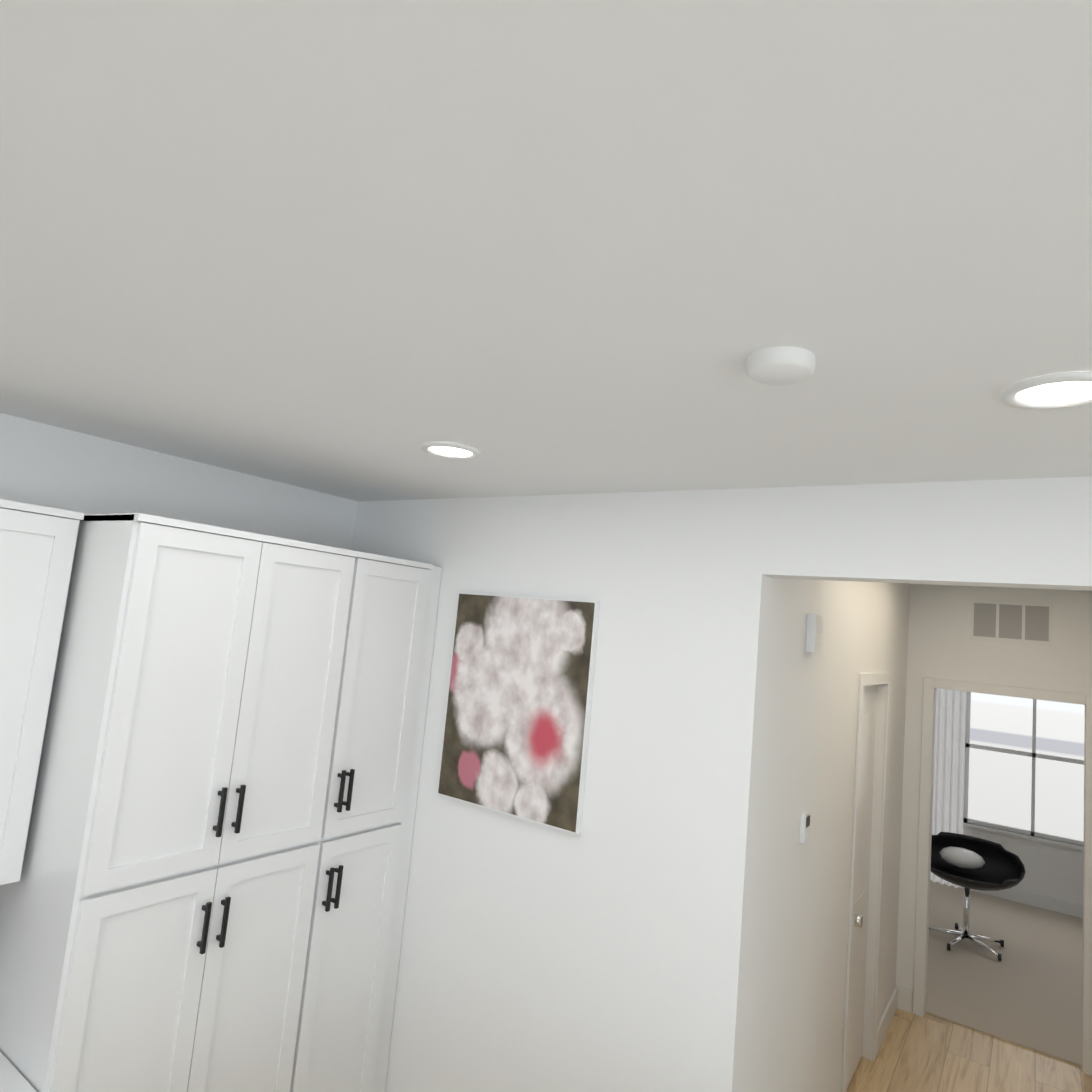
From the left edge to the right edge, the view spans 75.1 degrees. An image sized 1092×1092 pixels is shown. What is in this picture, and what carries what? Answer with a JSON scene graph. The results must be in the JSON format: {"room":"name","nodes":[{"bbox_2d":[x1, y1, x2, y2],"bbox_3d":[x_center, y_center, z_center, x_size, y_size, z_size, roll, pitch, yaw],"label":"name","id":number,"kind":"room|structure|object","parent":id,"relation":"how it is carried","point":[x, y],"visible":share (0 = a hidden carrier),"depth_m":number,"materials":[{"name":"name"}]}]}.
{"room":"kitchen","nodes":[
{"label":"kitchen","id":0,"kind":"room"},
{"bbox_2d":[0,413,356,549],"bbox_3d":[-3.993,0.438,-0.741,0.150,2.800,10.430,1,-8,35],"label":"wall","id":1,"kind":"structure","parent":0,"point":[42,464],"depth_m":2.70,"materials":[{"name":"white paint"}]},
{"bbox_2d":[0,499,83,884],"bbox_3d":[-1.845,0.384,1.895,0.361,1.108,0.835,1,-8,35],"label":"upper cabinet","id":2,"kind":"object","parent":1,"relation":"attached to","point":[37,546],"visible":1,"depth_m":2.09,"materials":[{"name":"white wood"}]},
{"bbox_2d":[0,0,1091,590],"bbox_3d":[1.409,-0.449,-0.042,8.500,0.100,17.400,1,-8,35],"label":"ceiling","id":3,"kind":"structure","parent":0,"point":[358,250],"depth_m":0.96,"materials":[{"name":"white paint"}]},
{"bbox_2d":[421,441,479,458],"bbox_3d":[-0.299,-0.298,2.229,0.184,0.011,0.184,1,-8,35],"label":"recessed light","id":4,"kind":"object","parent":3,"relation":"in","point":[451,450],"visible":0.94,"depth_m":2.22,"materials":[{"name":"white plastic"}]},
{"bbox_2d":[746,346,815,384],"bbox_3d":[0.426,-0.324,1.291,0.120,0.031,0.120,1,-8,35],"label":"smoke detector","id":5,"kind":"object","parent":3,"relation":"attached to","point":[784,365],"visible":1,"depth_m":1.26,"materials":[{"name":"white plastic"}]},
{"bbox_2d":[1001,372,1091,409],"bbox_3d":[0.951,-0.283,1.313,0.184,0.011,0.184,1,-8,35],"label":"recessed light","id":6,"kind":"object","parent":3,"relation":"in","point":[1060,390],"visible":1,"depth_m":1.32,"materials":[{"name":"white plastic"}]},
{"bbox_2d":[352,476,1091,1091],"bbox_3d":[2.339,1.227,1.072,8.200,2.800,0.120,1,-8,35],"label":"wall","id":7,"kind":"structure","parent":0,"point":[608,948],"depth_m":2.46,"materials":[{"name":"white paint"}]},
{"bbox_2d":[437,592,599,833],"bbox_3d":[-0.123,0.616,2.790,0.680,0.835,0.031,1,-8,35],"label":"picture","id":8,"kind":"object","parent":7,"relation":"attached to","point":[518,714],"visible":0.96,"depth_m":2.75,"materials":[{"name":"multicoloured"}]},
{"bbox_2d":[744,578,909,1091],"bbox_3d":[1.537,1.439,3.655,0.120,2.800,3.240,1,-8,35],"label":"wall","id":9,"kind":"structure","parent":0,"point":[795,1028],"depth_m":2.98,"materials":[{"name":"white paint"}]},
{"bbox_2d":[799,811,809,843],"bbox_3d":[1.008,1.094,2.760,0.024,0.110,0.070,1,-8,35],"label":"thermostat","id":10,"kind":"object","parent":9,"relation":"attached to","point":[804,827],"visible":1,"depth_m":2.74,"materials":[{"name":"white plastic"}]},
{"bbox_2d":[806,614,822,652],"bbox_3d":[1.063,0.346,2.811,0.036,0.150,0.100,1,-8,35],"label":"door chime","id":11,"kind":"object","parent":9,"relation":"attached to","point":[814,634],"visible":1,"depth_m":2.77,"materials":[{"name":"white plastic"}]},
{"bbox_2d":[841,673,890,1091],"bbox_3d":[1.718,1.790,3.867,0.125,2.185,0.880,1,-8,35],"label":"door frame","id":12,"kind":"structure","parent":9,"relation":"attached to","point":[862,888],"depth_m":3.97,"materials":[{"name":"white wood"}]},
{"bbox_2d":[877,986,897,1054],"bbox_3d":[2.109,2.921,4.393,0.016,0.135,0.730,1,-8,35],"label":"baseboard","id":13,"kind":"structure","parent":9,"relation":"attached to","point":[887,1017],"depth_m":4.36,"materials":[{"name":"white wood"}]},
{"bbox_2d":[847,1008,1091,1091],"bbox_3d":[1.141,2.431,-0.362,8.500,0.120,17.400,1,-8,35],"label":"floor","id":14,"kind":"structure","parent":0,"point":[926,1053],"depth_m":4.08,"materials":[{"name":"brown wood"}]},
{"bbox_2d":[0,513,441,1091],"bbox_3d":[-1.171,1.228,2.622,0.661,2.494,1.307,1,-8,35],"label":"pantry","id":15,"kind":"object","parent":14,"relation":"on","point":[206,891],"visible":0.98,"depth_m":2.27,"materials":[{"name":"white wood"}]},
{"bbox_2d":[925,880,1082,1066],"bbox_3d":[3.785,3.278,5.653,3.600,0.012,3.190,1,-8,35],"label":"floor carpet","id":16,"kind":"object","parent":14,"relation":"on","point":[1026,991],"visible":0.44,"depth_m":5.33,"materials":[{"name":"beige carpet"}]},
{"bbox_2d":[929,832,1024,960],"bbox_3d":[3.489,2.863,5.883,0.792,0.799,0.652,1,-8,35],"label":"chair","id":17,"kind":"object","parent":16,"relation":"on","point":[967,862],"visible":0.88,"depth_m":5.93,"materials":[{"name":"black plastic"},{"name":"white fabric"},{"name":"chrome"}]},
{"bbox_3d":[-1.845,1.877,1.667,0.661,0.875,0.810,1,-8,35],"label":"cabinet","id":18,"kind":"object","parent":14,"relation":"on","visible":0},
{"bbox_2d":[0,1052,36,1091],"bbox_3d":[-1.804,1.372,1.725,0.649,0.145,0.815,1,-8,35],"label":"countertop","id":19,"kind":"structure","parent":18,"relation":"on","point":[12,1079],"depth_m":1.94,"materials":[{"name":"stone"}]},
{"bbox_2d":[896,584,1091,1069],"bbox_3d":[2.986,1.671,4.528,1.270,2.800,0.120,1,-8,35],"label":"wall","id":20,"kind":"structure","parent":0,"point":[941,645],"depth_m":4.73,"materials":[{"name":"white paint"}]},
{"bbox_2d":[896,985,911,1012],"bbox_3d":[2.345,2.972,4.660,0.100,0.135,0.016,1,-8,35],"label":"baseboard","id":21,"kind":"structure","parent":20,"relation":"attached to","point":[904,1001],"depth_m":4.65,"materials":[{"name":"white wood"}]},
{"bbox_2d":[912,677,1091,1075],"bbox_3d":[2.874,1.974,4.470,0.950,2.165,0.014,1,-8,35],"label":"door frame","id":22,"kind":"structure","parent":20,"relation":"attached to","point":[930,685],"depth_m":4.61,"materials":[{"name":"white wood"}]},
{"bbox_2d":[970,598,1052,645],"bbox_3d":[3.025,0.493,4.628,0.450,0.280,0.009,1,-8,35],"label":"air vent","id":23,"kind":"object","parent":20,"relation":"in","point":[1014,622],"visible":1,"depth_m":4.62,"materials":[{"name":"white metal"}]},
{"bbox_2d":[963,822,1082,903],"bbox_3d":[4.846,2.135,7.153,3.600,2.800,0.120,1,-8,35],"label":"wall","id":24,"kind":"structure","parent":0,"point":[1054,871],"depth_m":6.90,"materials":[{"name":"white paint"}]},
{"bbox_2d":[931,880,1082,917],"bbox_3d":[4.685,3.438,6.952,3.600,0.123,0.016,1,-8,35],"label":"baseboard","id":25,"kind":"structure","parent":24,"relation":"attached to","point":[1046,902],"depth_m":6.88,"materials":[{"name":"white wood"}]},
{"bbox_2d":[963,692,1083,850],"bbox_3d":[4.874,2.065,7.096,1.250,1.670,0.100,1,-8,35],"label":"window","id":26,"kind":"structure","parent":24,"relation":"in","point":[1032,833],"depth_m":7.13,"materials":[{"name":"white plastic"}]},
{"bbox_3d":[4.760,0.998,7.267,2.150,0.050,0.113,1,-8,35],"label":"curtain rod","id":27,"kind":"object","parent":24,"relation":"attached to","visible":0},
{"bbox_2d":[930,688,966,887],"bbox_3d":[4.088,2.231,7.476,0.550,2.482,0.080,1,-8,35],"label":"curtain","id":28,"kind":"object","parent":27,"relation":"hanging from","point":[949,766],"visible":0.29,"depth_m":7.39,"materials":[{"name":"white fabric"}]}
]}

